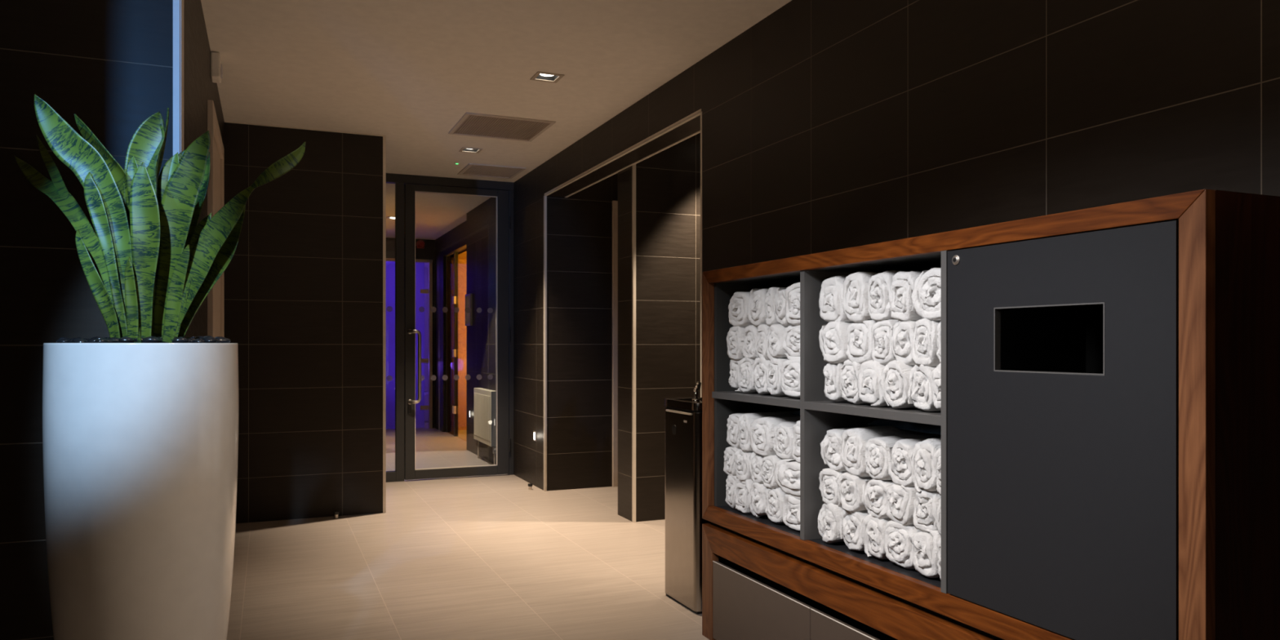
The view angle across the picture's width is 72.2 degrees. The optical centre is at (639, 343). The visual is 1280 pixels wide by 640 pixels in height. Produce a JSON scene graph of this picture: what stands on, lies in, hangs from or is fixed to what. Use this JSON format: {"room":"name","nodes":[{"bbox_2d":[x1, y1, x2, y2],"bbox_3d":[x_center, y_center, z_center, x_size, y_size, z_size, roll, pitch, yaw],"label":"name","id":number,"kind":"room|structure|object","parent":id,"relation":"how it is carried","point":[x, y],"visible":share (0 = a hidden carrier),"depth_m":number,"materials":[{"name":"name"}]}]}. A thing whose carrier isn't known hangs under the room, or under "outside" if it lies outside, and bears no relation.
{"room":"spa corridor","nodes":[
{"label":"spa corridor","id":0,"kind":"room"},
{"bbox_2d":[0,0,119,639],"bbox_3d":[-3.437,-0.141,2.159,3.760,2.733,0.140,0,0,-23],"label":"wall","id":1,"kind":"structure","parent":0,"point":[65,53],"depth_m":2.74,"materials":[{"name":"tile"}]},
{"bbox_2d":[119,0,224,337],"bbox_3d":[-2.248,-0.141,4.388,0.170,2.733,3.316,0,0,-23],"label":"wall","id":2,"kind":"structure","parent":0,"point":[145,26],"depth_m":2.88,"materials":[{"name":"stone"}]},
{"bbox_2d":[173,0,179,155],"bbox_3d":[-1.526,-0.141,2.889,0.020,2.733,0.012,0,0,-23],"label":"trim","id":3,"kind":"structure","parent":2,"relation":"attached to","point":[175,2],"depth_m":2.88,"materials":[{"name":"metal"}]},
{"bbox_2d":[179,0,183,152],"bbox_3d":[-1.537,-0.141,2.941,0.008,2.733,0.105,0,0,-23],"label":"trim","id":4,"kind":"structure","parent":2,"relation":"attached to","point":[181,2],"depth_m":2.91,"materials":[{"name":"metal"}]},
{"bbox_2d":[207,99,224,337],"bbox_3d":[-2.351,0.015,4.830,0.067,2.420,1.170,0,0,-23],"label":"door","id":5,"kind":"structure","parent":2,"relation":"in","point":[215,190],"depth_m":4.76,"materials":[{"name":"wood"}]},
{"bbox_2d":[210,52,222,83],"bbox_3d":[-2.210,-1.440,4.581,0.052,0.130,0.120,0,0,-23],"label":"sensor","id":6,"kind":"object","parent":2,"relation":"attached to","point":[216,69],"visible":1,"depth_m":4.53,"materials":[{"name":"paint"}]},
{"bbox_2d":[224,122,382,523],"bbox_3d":[-2.728,-0.141,6.868,1.225,2.733,1.624,0,0,-23],"label":"wall","id":7,"kind":"structure","parent":0,"point":[304,275],"depth_m":6.15,"materials":[{"name":"tile"}]},
{"bbox_2d":[224,120,385,136],"bbox_3d":[-2.345,-1.504,6.144,1.085,0.008,0.008,0,0,-23],"label":"trim","id":8,"kind":"structure","parent":7,"relation":"attached to","point":[224,121],"depth_m":6.14,"materials":[{"name":"metal"}]},
{"bbox_2d":[382,135,386,512],"bbox_3d":[-1.852,-0.141,6.357,0.020,2.733,0.008,0,0,-23],"label":"trim","id":9,"kind":"structure","parent":7,"relation":"attached to","point":[384,137],"depth_m":6.35,"materials":[{"name":"metal"}]},
{"bbox_2d":[386,237,435,427],"bbox_3d":[-4.168,-0.141,12.353,2.860,2.733,0.200,0,0,-23],"label":"wall","id":10,"kind":"structure","parent":0,"point":[433,241],"depth_m":12.74,"materials":[{"name":"stone"}]},
{"bbox_2d":[386,257,432,429],"bbox_3d":[-3.478,0.005,12.543,1.000,2.440,0.090,0,0,-23],"label":"door","id":11,"kind":"structure","parent":10,"relation":"in","point":[420,291],"depth_m":12.65,"materials":[{"name":"purple paint"}]},
{"bbox_2d":[424,268,428,391],"bbox_3d":[-4.286,-0.075,13.987,2.040,2.600,0.100,0,0,-23],"label":"wall","id":12,"kind":"structure","parent":0,"point":[426,270],"depth_m":14.28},
{"bbox_2d":[435,256,445,431],"bbox_3d":[-2.797,0.005,12.474,0.120,2.440,0.650,0,0,-23],"label":"pier","id":13,"kind":"object","parent":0,"point":[440,263],"visible":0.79,"depth_m":12.35,"materials":[{"name":"stone"}]},
{"bbox_2d":[435,220,466,259],"bbox_3d":[-2.382,-1.361,11.498,0.120,0.293,2.770,0,0,-23],"label":"lintel","id":14,"kind":"object","parent":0,"point":[455,240],"visible":0.57,"depth_m":11.58,"materials":[{"name":"stone"}]},
{"bbox_2d":[445,251,457,436],"bbox_3d":[-2.267,0.005,11.200,0.060,2.440,2.110,0,0,-23],"label":"window","id":15,"kind":"structure","parent":14,"relation":"attached to","point":[451,261],"depth_m":11.84,"materials":[{"name":"glass"}]},
{"bbox_2d":[457,248,466,430],"bbox_3d":[-1.468,-0.075,11.724,1.740,2.600,2.470,0,0,-23],"label":"wall","id":16,"kind":"structure","parent":0,"point":[462,256],"depth_m":12.46,"materials":[{"name":"brown wood"}]},
{"bbox_2d":[226,422,709,639],"bbox_3d":[-1.943,1.255,5.856,9.400,0.060,17.500,0,0,-23],"label":"floor","id":17,"kind":"structure","parent":0,"point":[483,557],"depth_m":4.76,"materials":[{"name":"beige tile"}]},
{"bbox_2d":[42,342,239,639],"bbox_3d":[-1.240,0.612,2.199,0.426,1.226,0.426,0,0,-19],"label":"planter","id":18,"kind":"object","parent":17,"relation":"on","point":[140,440],"visible":1,"depth_m":2.02,"materials":[{"name":"white ceramic"}]},
{"bbox_2d":[13,93,305,342],"bbox_3d":[-1.411,-0.314,2.268,1.076,0.629,0.366,0,0,23],"label":"snake plant","id":19,"kind":"object","parent":18,"relation":"on","point":[157,265],"visible":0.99,"depth_m":2.17,"materials":[{"name":"green plant"}]},
{"bbox_2d":[424,364,428,422],"bbox_3d":[-4.157,0.775,13.656,1.800,0.900,0.590,0,0,-23],"label":"post","id":20,"kind":"object","parent":17,"relation":"on","point":[426,366],"visible":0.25,"depth_m":14.19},
{"bbox_2d":[664,381,711,613],"bbox_3d":[0.336,0.700,4.189,0.348,1.050,0.364,0,0,-23],"label":"fountain","id":21,"kind":"object","parent":17,"relation":"on","point":[684,521],"visible":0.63,"depth_m":4.07,"materials":[{"name":"silver metal"}]},
{"bbox_2d":[664,397,702,410],"bbox_3d":[0.339,0.285,4.190,0.342,0.036,0.364,0,0,-23],"label":"basin","id":22,"kind":"object","parent":21,"relation":"in","point":[677,403],"depth_m":4.11,"materials":[{"name":"black"}]},
{"bbox_2d":[691,381,701,402],"bbox_3d":[0.263,0.221,4.046,0.040,0.092,0.081,0,0,14],"label":"tap","id":23,"kind":"object","parent":21,"relation":"on","point":[695,399],"depth_m":4.02,"materials":[{"name":"silver metal"}]},
{"bbox_2d":[702,521,1004,639],"bbox_3d":[0.882,0.962,2.667,0.508,0.526,2.047,0,0,-23],"label":"base cabinet","id":24,"kind":"object","parent":17,"relation":"on","point":[753,589],"visible":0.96,"depth_m":2.93,"materials":[{"name":"brown wood"}]},
{"bbox_2d":[200,0,791,239],"bbox_3d":[-1.943,-1.514,5.856,9.400,0.012,17.500,0,0,-23],"label":"ceiling","id":25,"kind":"structure","parent":0,"point":[406,72],"depth_m":4.73,"materials":[{"name":"paint"}]},
{"bbox_2d":[457,163,526,178],"bbox_3d":[-1.298,-1.503,7.651,0.490,0.010,0.500,0,0,-23],"label":"ceiling vent","id":26,"kind":"object","parent":25,"relation":"in","point":[471,169],"visible":1,"depth_m":7.63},
{"bbox_2d":[448,111,555,142],"bbox_3d":[-0.970,-1.503,6.112,0.610,0.010,0.610,0,0,-23],"label":"ceiling vent","id":27,"kind":"object","parent":25,"relation":"in","point":[471,124],"visible":1,"depth_m":6.08,"materials":[{"name":"metal"}]},
{"bbox_2d":[529,71,564,83],"bbox_3d":[-0.525,-1.542,4.959,0.156,0.077,0.156,0,0,-23],"label":"recessed light","id":28,"kind":"object","parent":25,"relation":"in","point":[539,76],"visible":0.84,"depth_m":4.99,"materials":[{"name":"beige paint"}]},
{"bbox_2d":[466,162,612,490],"bbox_3d":[-1.123,-0.141,8.839,0.600,2.733,3.110,0,0,-23],"label":"wall","id":29,"kind":"structure","parent":0,"point":[580,224],"depth_m":7.48,"materials":[{"name":"tile"}]},
{"bbox_2d":[386,173,513,482],"bbox_3d":[-1.789,-0.141,7.932,1.335,2.733,0.158,0,0,-23],"label":"door","id":30,"kind":"structure","parent":29,"relation":"in","point":[406,186],"depth_m":7.89,"materials":[{"name":"grey metal"}]},
{"bbox_2d":[465,293,471,325],"bbox_3d":[-1.954,-0.385,10.001,0.022,0.360,0.280,0,0,-23],"label":"frame","id":31,"kind":"object","parent":29,"relation":"attached to","point":[468,296],"visible":0.9,"depth_m":9.97,"materials":[{"name":"metal"}]},
{"bbox_2d":[473,387,495,464],"bbox_3d":[-1.590,0.849,9.057,0.090,0.752,0.790,0,0,-23],"label":"radiator","id":32,"kind":"object","parent":29,"relation":"attached to","point":[484,399],"visible":0.98,"depth_m":8.92,"materials":[{"name":"metal"}]},
{"bbox_2d":[543,195,546,491],"bbox_3d":[-0.792,-0.003,7.296,0.012,2.455,0.026,0,0,-23],"label":"trim","id":33,"kind":"structure","parent":29,"relation":"attached to","point":[544,197],"depth_m":7.29,"materials":[{"name":"metal"}]},
{"bbox_2d":[612,173,617,200],"bbox_3d":[-0.220,-1.367,7.582,0.080,0.283,0.070,0,0,-23],"label":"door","id":34,"kind":"structure","parent":29,"relation":"in","point":[615,177],"depth_m":7.55,"materials":[{"name":"stone"}]},
{"bbox_2d":[612,200,617,486],"bbox_3d":[-0.213,0.000,7.568,0.078,2.450,0.100,0,0,-23],"label":"door","id":35,"kind":"structure","parent":34,"relation":"attached to","point":[615,203],"depth_m":7.52,"materials":[{"name":"black"}]},
{"bbox_2d":[544,108,701,195],"bbox_3d":[-0.227,-1.230,5.976,0.020,0.007,2.860,0,0,-23],"label":"trim","id":36,"kind":"structure","parent":29,"relation":"attached to","point":[697,114],"depth_m":5.55,"materials":[{"name":"metal"}]},
{"bbox_2d":[564,130,700,197],"bbox_3d":[-0.064,-1.228,6.046,0.020,0.004,2.860,0,0,-23],"label":"trim","id":37,"kind":"structure","parent":29,"relation":"attached to","point":[699,131],"depth_m":5.90,"materials":[{"name":"metal"}]},
{"bbox_2d":[544,59,701,196],"bbox_3d":[-0.145,-1.369,6.011,0.190,0.278,2.860,0,0,-23],"label":"lintel","id":38,"kind":"object","parent":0,"point":[680,97],"visible":0.79,"depth_m":5.60,"materials":[{"name":"tile"}]},
{"bbox_2d":[617,133,700,521],"bbox_3d":[0.951,-0.141,6.601,2.290,2.733,0.290,0,0,-23],"label":"wall pillar","id":39,"kind":"structure","parent":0,"point":[668,182],"depth_m":6.11,"materials":[{"name":"tile"}]},
{"bbox_2d":[631,164,632,521],"bbox_3d":[-0.051,-0.141,6.025,0.004,2.733,0.012,0,0,-23],"label":"trim","id":40,"kind":"structure","parent":39,"relation":"attached to","point":[632,165],"depth_m":6.03,"materials":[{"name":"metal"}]},
{"bbox_2d":[632,164,635,522],"bbox_3d":[-0.039,-0.141,6.022,0.022,2.733,0.011,0,0,-23],"label":"trim","id":41,"kind":"structure","parent":39,"relation":"attached to","point":[633,166],"depth_m":6.02,"materials":[{"name":"metal"}]},
{"bbox_2d":[701,27,751,271],"bbox_3d":[0.515,-0.141,4.455,0.190,2.733,0.520,0,0,-23],"label":"wall pier","id":42,"kind":"object","parent":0,"point":[726,72],"visible":0.29,"depth_m":4.38,"materials":[{"name":"tile"}]},
{"bbox_2d":[700,111,702,397],"bbox_3d":[0.327,-0.003,4.655,0.008,2.455,0.014,0,0,-23],"label":"trim","id":43,"kind":"structure","parent":42,"relation":"attached to","point":[700,112],"depth_m":4.65,"materials":[{"name":"metal"}]},
{"bbox_2d":[867,418,941,435],"bbox_3d":[0.977,0.251,2.663,0.280,0.035,0.540,0,0,-23],"label":"panel","id":44,"kind":"object","parent":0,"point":[904,425],"visible":0.16,"depth_m":2.69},
{"bbox_2d":[751,0,1279,263],"bbox_3d":[1.836,-0.141,1.344,0.190,2.733,6.240,0,0,-23],"label":"wall","id":45,"kind":"structure","parent":0,"point":[873,122],"depth_m":2.79,"materials":[{"name":"tile"}]},
{"bbox_2d":[702,189,1279,639],"bbox_3d":[0.878,0.206,2.666,0.516,0.986,2.047,0,0,-23],"label":"upper cabinet","id":46,"kind":"object","parent":45,"relation":"attached to","point":[1108,418],"visible":0.92,"depth_m":1.88,"materials":[{"name":"brown wood"}]},
{"bbox_2d":[725,475,737,509],"bbox_3d":[0.536,0.571,3.465,0.436,0.139,0.085,0,0,-23],"label":"rolled towel","id":47,"kind":"object","parent":46,"relation":"on","point":[731,481],"visible":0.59,"depth_m":3.38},
{"bbox_2d":[723,446,738,475],"bbox_3d":[0.534,0.459,3.470,0.436,0.124,0.107,0,0,-22],"label":"rolled towel","id":48,"kind":"object","parent":47,"relation":"on","point":[729,468],"visible":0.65,"depth_m":3.38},
{"bbox_2d":[726,410,796,448],"bbox_3d":[0.548,0.338,3.459,0.436,0.142,0.126,0,0,-23],"label":"rolled towel","id":49,"kind":"object","parent":48,"relation":"on","point":[733,433],"visible":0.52,"depth_m":3.38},
{"bbox_2d":[728,359,742,392],"bbox_3d":[0.550,0.117,3.449,0.434,0.143,0.092,0,0,-23],"label":"rolled towel","id":50,"kind":"object","parent":46,"relation":"on","point":[734,380],"visible":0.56,"depth_m":3.36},
{"bbox_2d":[726,325,745,359],"bbox_3d":[0.545,-0.004,3.438,0.435,0.138,0.121,0,0,-23],"label":"rolled towel","id":51,"kind":"object","parent":50,"relation":"on","point":[735,335],"visible":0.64,"depth_m":3.34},
{"bbox_2d":[728,291,752,327],"bbox_3d":[0.557,-0.130,3.409,0.436,0.139,0.154,0,0,-23],"label":"rolled towel","id":52,"kind":"object","parent":51,"relation":"on","point":[737,307],"visible":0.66,"depth_m":3.31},
{"bbox_2d":[734,478,753,513],"bbox_3d":[0.571,0.571,3.385,0.434,0.139,0.116,0,0,-24],"label":"rolled towel","id":53,"kind":"object","parent":46,"relation":"on","point":[742,491],"visible":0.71,"depth_m":3.29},
{"bbox_2d":[733,448,752,480],"bbox_3d":[0.568,0.459,3.383,0.436,0.124,0.110,0,0,-23],"label":"rolled towel","id":54,"kind":"object","parent":53,"relation":"on","point":[741,459],"visible":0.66,"depth_m":3.29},
{"bbox_2d":[737,411,799,452],"bbox_3d":[0.578,0.335,3.365,0.436,0.147,0.092,0,0,-22],"label":"rolled towel","id":55,"kind":"object","parent":54,"relation":"on","point":[744,421],"visible":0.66,"depth_m":3.29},
{"bbox_2d":[738,357,758,393],"bbox_3d":[0.580,0.117,3.372,0.435,0.143,0.099,0,0,-23],"label":"rolled towel","id":56,"kind":"object","parent":46,"relation":"on","point":[745,364],"visible":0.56,"depth_m":3.28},
{"bbox_2d":[742,324,757,359],"bbox_3d":[0.596,-0.004,3.350,0.435,0.138,0.105,0,0,-22],"label":"rolled towel","id":57,"kind":"object","parent":56,"relation":"on","point":[751,331],"visible":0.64,"depth_m":3.26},
{"bbox_2d":[711,391,799,408],"bbox_3d":[0.629,0.201,3.259,0.488,0.025,0.620,0,0,-23],"label":"shelf","id":58,"kind":"object","parent":46,"relation":"attached to","point":[717,396],"depth_m":3.17,"materials":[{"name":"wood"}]},
{"bbox_2d":[749,482,767,517],"bbox_3d":[0.612,0.571,3.291,0.434,0.139,0.109,0,0,-23],"label":"rolled towel","id":59,"kind":"object","parent":46,"relation":"on","point":[757,507],"visible":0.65,"depth_m":3.19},
{"bbox_2d":[749,451,764,483],"bbox_3d":[0.613,0.459,3.299,0.434,0.124,0.104,0,0,-23],"label":"rolled towel","id":60,"kind":"object","parent":59,"relation":"on","point":[756,460],"visible":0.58,"depth_m":3.21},
{"bbox_2d":[751,356,770,395],"bbox_3d":[0.624,0.117,3.279,0.434,0.143,0.132,0,0,-23],"label":"rolled towel","id":61,"kind":"object","parent":46,"relation":"on","point":[758,377],"visible":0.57,"depth_m":3.19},
{"bbox_2d":[755,324,769,359],"bbox_3d":[0.626,-0.004,3.267,0.436,0.138,0.105,0,0,-24],"label":"rolled towel","id":62,"kind":"object","parent":61,"relation":"on","point":[762,329],"visible":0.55,"depth_m":3.18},
{"bbox_2d":[746,288,768,326],"bbox_3d":[0.611,-0.133,3.297,0.436,0.146,0.125,0,0,-23],"label":"rolled towel","id":63,"kind":"object","parent":62,"relation":"on","point":[757,315],"visible":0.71,"depth_m":3.20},
{"bbox_2d":[764,487,786,523],"bbox_3d":[0.658,0.571,3.199,0.434,0.139,0.130,0,0,-24],"label":"rolled towel","id":64,"kind":"object","parent":46,"relation":"on","point":[774,504],"visible":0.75,"depth_m":3.10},
{"bbox_2d":[760,454,782,488],"bbox_3d":[0.643,0.459,3.210,0.435,0.124,0.109,0,0,-23],"label":"rolled towel","id":65,"kind":"object","parent":64,"relation":"on","point":[768,464],"visible":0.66,"depth_m":3.12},
{"bbox_2d":[749,416,799,456],"bbox_3d":[0.622,0.337,3.266,0.436,0.143,0.162,0,0,-23],"label":"rolled towel","id":66,"kind":"object","parent":65,"relation":"on","point":[762,429],"visible":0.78,"depth_m":3.16,"materials":[{"name":"fabric"}]},
{"bbox_2d":[765,357,787,396],"bbox_3d":[0.660,0.117,3.178,0.435,0.143,0.103,0,0,-22],"label":"rolled towel","id":67,"kind":"object","parent":46,"relation":"on","point":[773,371],"visible":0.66,"depth_m":3.09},
{"bbox_2d":[765,324,787,360],"bbox_3d":[0.658,-0.004,3.175,0.434,0.138,0.106,0,0,-22],"label":"rolled towel","id":68,"kind":"object","parent":67,"relation":"on","point":[775,337],"visible":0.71,"depth_m":3.08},
{"bbox_2d":[764,287,779,326],"bbox_3d":[0.647,-0.132,3.218,0.436,0.143,0.074,0,0,-23],"label":"rolled towel","id":69,"kind":"object","parent":68,"relation":"on","point":[769,300],"visible":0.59,"depth_m":3.12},
{"bbox_2d":[774,287,791,326],"bbox_3d":[0.680,-0.129,3.148,0.434,0.138,0.093,0,0,-22],"label":"rolled towel","id":70,"kind":"object","parent":68,"relation":"on","point":[780,304],"visible":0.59,"depth_m":3.06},
{"bbox_2d":[780,358,799,397],"bbox_3d":[0.711,0.117,3.054,0.434,0.143,0.199,0,0,-22],"label":"rolled towel","id":71,"kind":"object","parent":46,"relation":"on","point":[790,369],"visible":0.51,"depth_m":2.99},
{"bbox_2d":[782,324,799,359],"bbox_3d":[0.719,-0.004,3.061,0.436,0.138,0.196,0,0,-24],"label":"rolled towel","id":72,"kind":"object","parent":71,"relation":"on","point":[791,344],"visible":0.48,"depth_m":3.00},
{"bbox_2d":[785,282,799,325],"bbox_3d":[0.715,-0.136,3.039,0.436,0.151,0.165,0,0,-22],"label":"rolled towel","id":73,"kind":"object","parent":72,"relation":"on","point":[792,292],"visible":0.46,"depth_m":2.98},
{"bbox_2d":[782,493,799,531],"bbox_3d":[0.716,0.571,3.063,0.436,0.139,0.202,0,0,-24],"label":"rolled towel","id":74,"kind":"object","parent":46,"relation":"on","point":[791,509],"visible":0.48,"depth_m":3.00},
{"bbox_2d":[773,458,799,496],"bbox_3d":[0.701,0.459,3.073,0.436,0.124,0.234,0,0,-24],"label":"rolled towel","id":75,"kind":"object","parent":74,"relation":"on","point":[786,472],"visible":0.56,"depth_m":3.01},
{"bbox_2d":[773,422,796,459],"bbox_3d":[0.682,0.342,3.147,0.434,0.133,0.140,0,0,-23],"label":"rolled towel","id":76,"kind":"object","parent":75,"relation":"on","point":[784,431],"visible":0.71,"depth_m":3.05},
{"bbox_2d":[791,420,799,462],"bbox_3d":[0.729,0.332,3.031,0.436,0.153,0.136,0,0,-22],"label":"rolled towel","id":77,"kind":"object","parent":75,"relation":"on","point":[796,442],"visible":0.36,"depth_m":2.97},
{"bbox_2d":[817,503,844,543],"bbox_3d":[0.788,0.571,2.878,0.435,0.139,0.122,0,0,-22],"label":"rolled towel","id":78,"kind":"object","parent":46,"relation":"on","point":[828,517],"visible":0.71,"depth_m":2.79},
{"bbox_2d":[818,468,847,506],"bbox_3d":[0.790,0.459,2.881,0.436,0.124,0.128,0,0,-24],"label":"rolled towel","id":79,"kind":"object","parent":78,"relation":"on","point":[828,487],"visible":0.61,"depth_m":2.79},
{"bbox_2d":[820,426,861,471],"bbox_3d":[0.798,0.340,2.871,0.435,0.137,0.127,0,0,-23],"label":"rolled towel","id":80,"kind":"object","parent":79,"relation":"on","point":[830,452],"visible":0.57,"depth_m":2.78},
{"bbox_2d":[822,362,848,401],"bbox_3d":[0.795,0.117,2.866,0.434,0.143,0.093,0,0,-23],"label":"rolled towel","id":81,"kind":"object","parent":46,"relation":"on","point":[831,371],"visible":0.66,"depth_m":2.78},
{"bbox_2d":[818,321,853,363],"bbox_3d":[0.789,-0.004,2.862,0.436,0.138,0.149,0,0,-23],"label":"rolled towel","id":82,"kind":"object","parent":81,"relation":"on","point":[833,337],"visible":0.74,"depth_m":2.76,"materials":[{"name":"fabric"}]},
{"bbox_2d":[818,275,853,323],"bbox_3d":[0.793,-0.138,2.862,0.436,0.157,0.148,0,0,-23],"label":"rolled towel","id":83,"kind":"object","parent":82,"relation":"on","point":[831,294],"visible":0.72,"depth_m":2.77,"materials":[{"name":"fabric"}]},
{"bbox_2d":[838,509,868,551],"bbox_3d":[0.836,0.571,2.787,0.434,0.139,0.128,0,0,-24],"label":"rolled towel","id":84,"kind":"object","parent":46,"relation":"on","point":[850,529],"visible":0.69,"depth_m":2.69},
{"bbox_2d":[836,472,872,512],"bbox_3d":[0.829,0.459,2.772,0.436,0.124,0.119,0,0,-22],"label":"rolled towel","id":85,"kind":"object","parent":84,"relation":"on","point":[850,486],"visible":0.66,"depth_m":2.68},
{"bbox_2d":[840,425,932,477],"bbox_3d":[0.835,0.333,2.768,0.435,0.152,0.122,0,0,-23],"label":"rolled towel","id":86,"kind":"object","parent":85,"relation":"on","point":[854,441],"visible":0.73,"depth_m":2.68,"materials":[{"name":"fabric"}]},
{"bbox_2d":[840,359,871,404],"bbox_3d":[0.833,0.117,2.786,0.435,0.143,0.112,0,0,-23],"label":"rolled towel","id":87,"kind":"object","parent":46,"relation":"on","point":[849,375],"visible":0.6,"depth_m":2.70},
{"bbox_2d":[845,320,877,364],"bbox_3d":[0.852,-0.004,2.748,0.434,0.138,0.143,0,0,-23],"label":"rolled towel","id":88,"kind":"object","parent":87,"relation":"on","point":[860,335],"visible":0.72,"depth_m":2.66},
{"bbox_2d":[842,271,879,323],"bbox_3d":[0.838,-0.140,2.749,0.435,0.160,0.126,0,0,-23],"label":"rolled towel","id":89,"kind":"object","parent":88,"relation":"on","point":[855,295],"visible":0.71,"depth_m":2.65,"materials":[{"name":"fabric"}]},
{"bbox_2d":[857,360,888,406],"bbox_3d":[0.869,0.117,2.686,0.436,0.143,0.131,0,0,-24],"label":"rolled towel","id":90,"kind":"object","parent":46,"relation":"on","point":[870,391],"visible":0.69,"depth_m":2.60,"materials":[{"name":"fabric"}]},
{"bbox_2d":[871,319,897,364],"bbox_3d":[0.892,-0.004,2.649,0.435,0.138,0.104,0,0,-24],"label":"rolled towel","id":91,"kind":"object","parent":90,"relation":"on","point":[882,331],"visible":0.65,"depth_m":2.56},
{"bbox_2d":[867,270,906,321],"bbox_3d":[0.887,-0.138,2.659,0.434,0.156,0.113,0,0,-24],"label":"rolled towel","id":92,"kind":"object","parent":91,"relation":"on","point":[879,286],"visible":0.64,"depth_m":2.57,"materials":[{"name":"fabric"}]},
{"bbox_2d":[804,400,941,426],"bbox_3d":[0.884,0.201,2.658,0.488,0.025,0.639,0,0,-23],"label":"shelf","id":93,"kind":"object","parent":46,"relation":"attached to","point":[811,407],"depth_m":2.55,"materials":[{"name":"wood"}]},
{"bbox_2d":[861,513,891,559],"bbox_3d":[0.878,0.571,2.680,0.436,0.139,0.115,0,0,-22],"label":"rolled towel","id":94,"kind":"object","parent":46,"relation":"on","point":[873,531],"visible":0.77,"depth_m":2.59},
{"bbox_2d":[861,479,894,519],"bbox_3d":[0.881,0.459,2.675,0.435,0.124,0.133,0,0,-23],"label":"rolled towel","id":95,"kind":"object","parent":94,"relation":"on","point":[874,499],"visible":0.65,"depth_m":2.58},
{"bbox_2d":[864,433,941,479],"bbox_3d":[0.881,0.341,2.672,0.434,0.136,0.121,0,0,-23],"label":"rolled towel","id":96,"kind":"object","parent":95,"relation":"on","point":[877,449],"visible":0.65,"depth_m":2.58,"materials":[{"name":"fabric"}]},
{"bbox_2d":[879,360,918,408],"bbox_3d":[0.910,0.117,2.579,0.436,0.143,0.118,0,0,-22],"label":"rolled towel","id":97,"kind":"object","parent":46,"relation":"on","point":[894,382],"visible":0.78,"depth_m":2.49,"materials":[{"name":"fabric"}]},
{"bbox_2d":[890,320,916,365],"bbox_3d":[0.930,-0.004,2.560,0.436,0.138,0.106,0,0,-23],"label":"rolled towel","id":98,"kind":"object","parent":97,"relation":"on","point":[901,341],"visible":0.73,"depth_m":2.47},
{"bbox_2d":[888,271,922,321],"bbox_3d":[0.929,-0.133,2.559,0.434,0.146,0.121,0,0,-22],"label":"rolled towel","id":99,"kind":"object","parent":98,"relation":"on","point":[901,308],"visible":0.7,"depth_m":2.47,"materials":[{"name":"fabric"}]},
{"bbox_2d":[884,520,922,569],"bbox_3d":[0.925,0.571,2.578,0.434,0.139,0.146,0,0,-23],"label":"rolled towel","id":100,"kind":"object","parent":46,"relation":"on","point":[899,548],"visible":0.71,"depth_m":2.49,"materials":[{"name":"fabric"}]},
{"bbox_2d":[886,484,918,525],"bbox_3d":[0.922,0.459,2.569,0.436,0.124,0.118,0,0,-22],"label":"rolled towel","id":101,"kind":"object","parent":100,"relation":"on","point":[900,499],"visible":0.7,"depth_m":2.48,"materials":[{"name":"fabric"}]},
{"bbox_2d":[886,437,940,486],"bbox_3d":[0.928,0.341,2.570,0.434,0.137,0.129,0,0,-23],"label":"rolled towel","id":102,"kind":"object","parent":101,"relation":"on","point":[899,456],"visible":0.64,"depth_m":2.49,"materials":[{"name":"fabric"}]},
{"bbox_2d":[907,364,941,411],"bbox_3d":[0.957,0.117,2.493,0.435,0.143,0.112,0,0,-23],"label":"rolled towel","id":103,"kind":"object","parent":46,"relation":"on","point":[920,394],"visible":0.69,"depth_m":2.40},
{"bbox_2d":[911,318,941,366],"bbox_3d":[0.960,-0.004,2.470,0.436,0.138,0.102,0,0,-22],"label":"rolled towel","id":104,"kind":"object","parent":103,"relation":"on","point":[925,348],"visible":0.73,"depth_m":2.38,"materials":[{"name":"fabric"}]},
{"bbox_2d":[910,267,941,320],"bbox_3d":[0.974,-0.133,2.441,0.436,0.147,0.176,0,0,-24],"label":"rolled towel","id":105,"kind":"object","parent":104,"relation":"on","point":[926,295],"visible":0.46,"depth_m":2.37,"materials":[{"name":"fabric"}]},
{"bbox_2d":[911,529,941,577],"bbox_3d":[0.961,0.571,2.473,0.434,0.139,0.109,0,0,-24],"label":"rolled towel","id":106,"kind":"object","parent":46,"relation":"on","point":[925,561],"visible":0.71,"depth_m":2.38,"materials":[{"name":"fabric"}]},
{"bbox_2d":[912,489,941,533],"bbox_3d":[0.966,0.459,2.477,0.435,0.124,0.113,0,0,-22],"label":"rolled towel","id":107,"kind":"object","parent":106,"relation":"on","point":[926,503],"visible":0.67,"depth_m":2.39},
{"bbox_2d":[911,437,941,492],"bbox_3d":[0.957,0.334,2.471,0.434,0.150,0.102,0,0,-23],"label":"rolled towel","id":108,"kind":"object","parent":107,"relation":"on","point":[923,477],"visible":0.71,"depth_m":2.38,"materials":[{"name":"fabric"}]},
{"bbox_2d":[928,363,941,409],"bbox_3d":[0.985,0.117,2.407,0.436,0.143,0.095,0,0,-24],"label":"rolled towel","id":109,"kind":"object","parent":46,"relation":"on","point":[935,380],"visible":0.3,"depth_m":2.34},
{"bbox_2d":[936,321,941,363],"bbox_3d":[0.993,-0.004,2.404,0.434,0.138,0.080,0,0,-24],"label":"rolled towel","id":110,"kind":"object","parent":109,"relation":"on","point":[939,326],"visible":0.08,"depth_m":2.34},
{"bbox_2d":[936,537,941,580],"bbox_3d":[0.995,0.571,2.396,0.436,0.139,0.072,0,0,-23],"label":"rolled towel","id":111,"kind":"object","parent":46,"relation":"on","point":[939,542],"visible":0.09,"depth_m":2.34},
{"bbox_2d":[936,496,941,535],"bbox_3d":[0.997,0.459,2.402,0.434,0.124,0.079,0,0,-23],"label":"rolled towel","id":112,"kind":"object","parent":111,"relation":"on","point":[939,508],"visible":0.09,"depth_m":2.35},
{"bbox_2d":[933,447,941,495],"bbox_3d":[0.990,0.341,2.401,0.436,0.136,0.079,0,0,-23],"label":"rolled towel","id":113,"kind":"object","parent":112,"relation":"on","point":[937,455],"visible":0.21,"depth_m":2.34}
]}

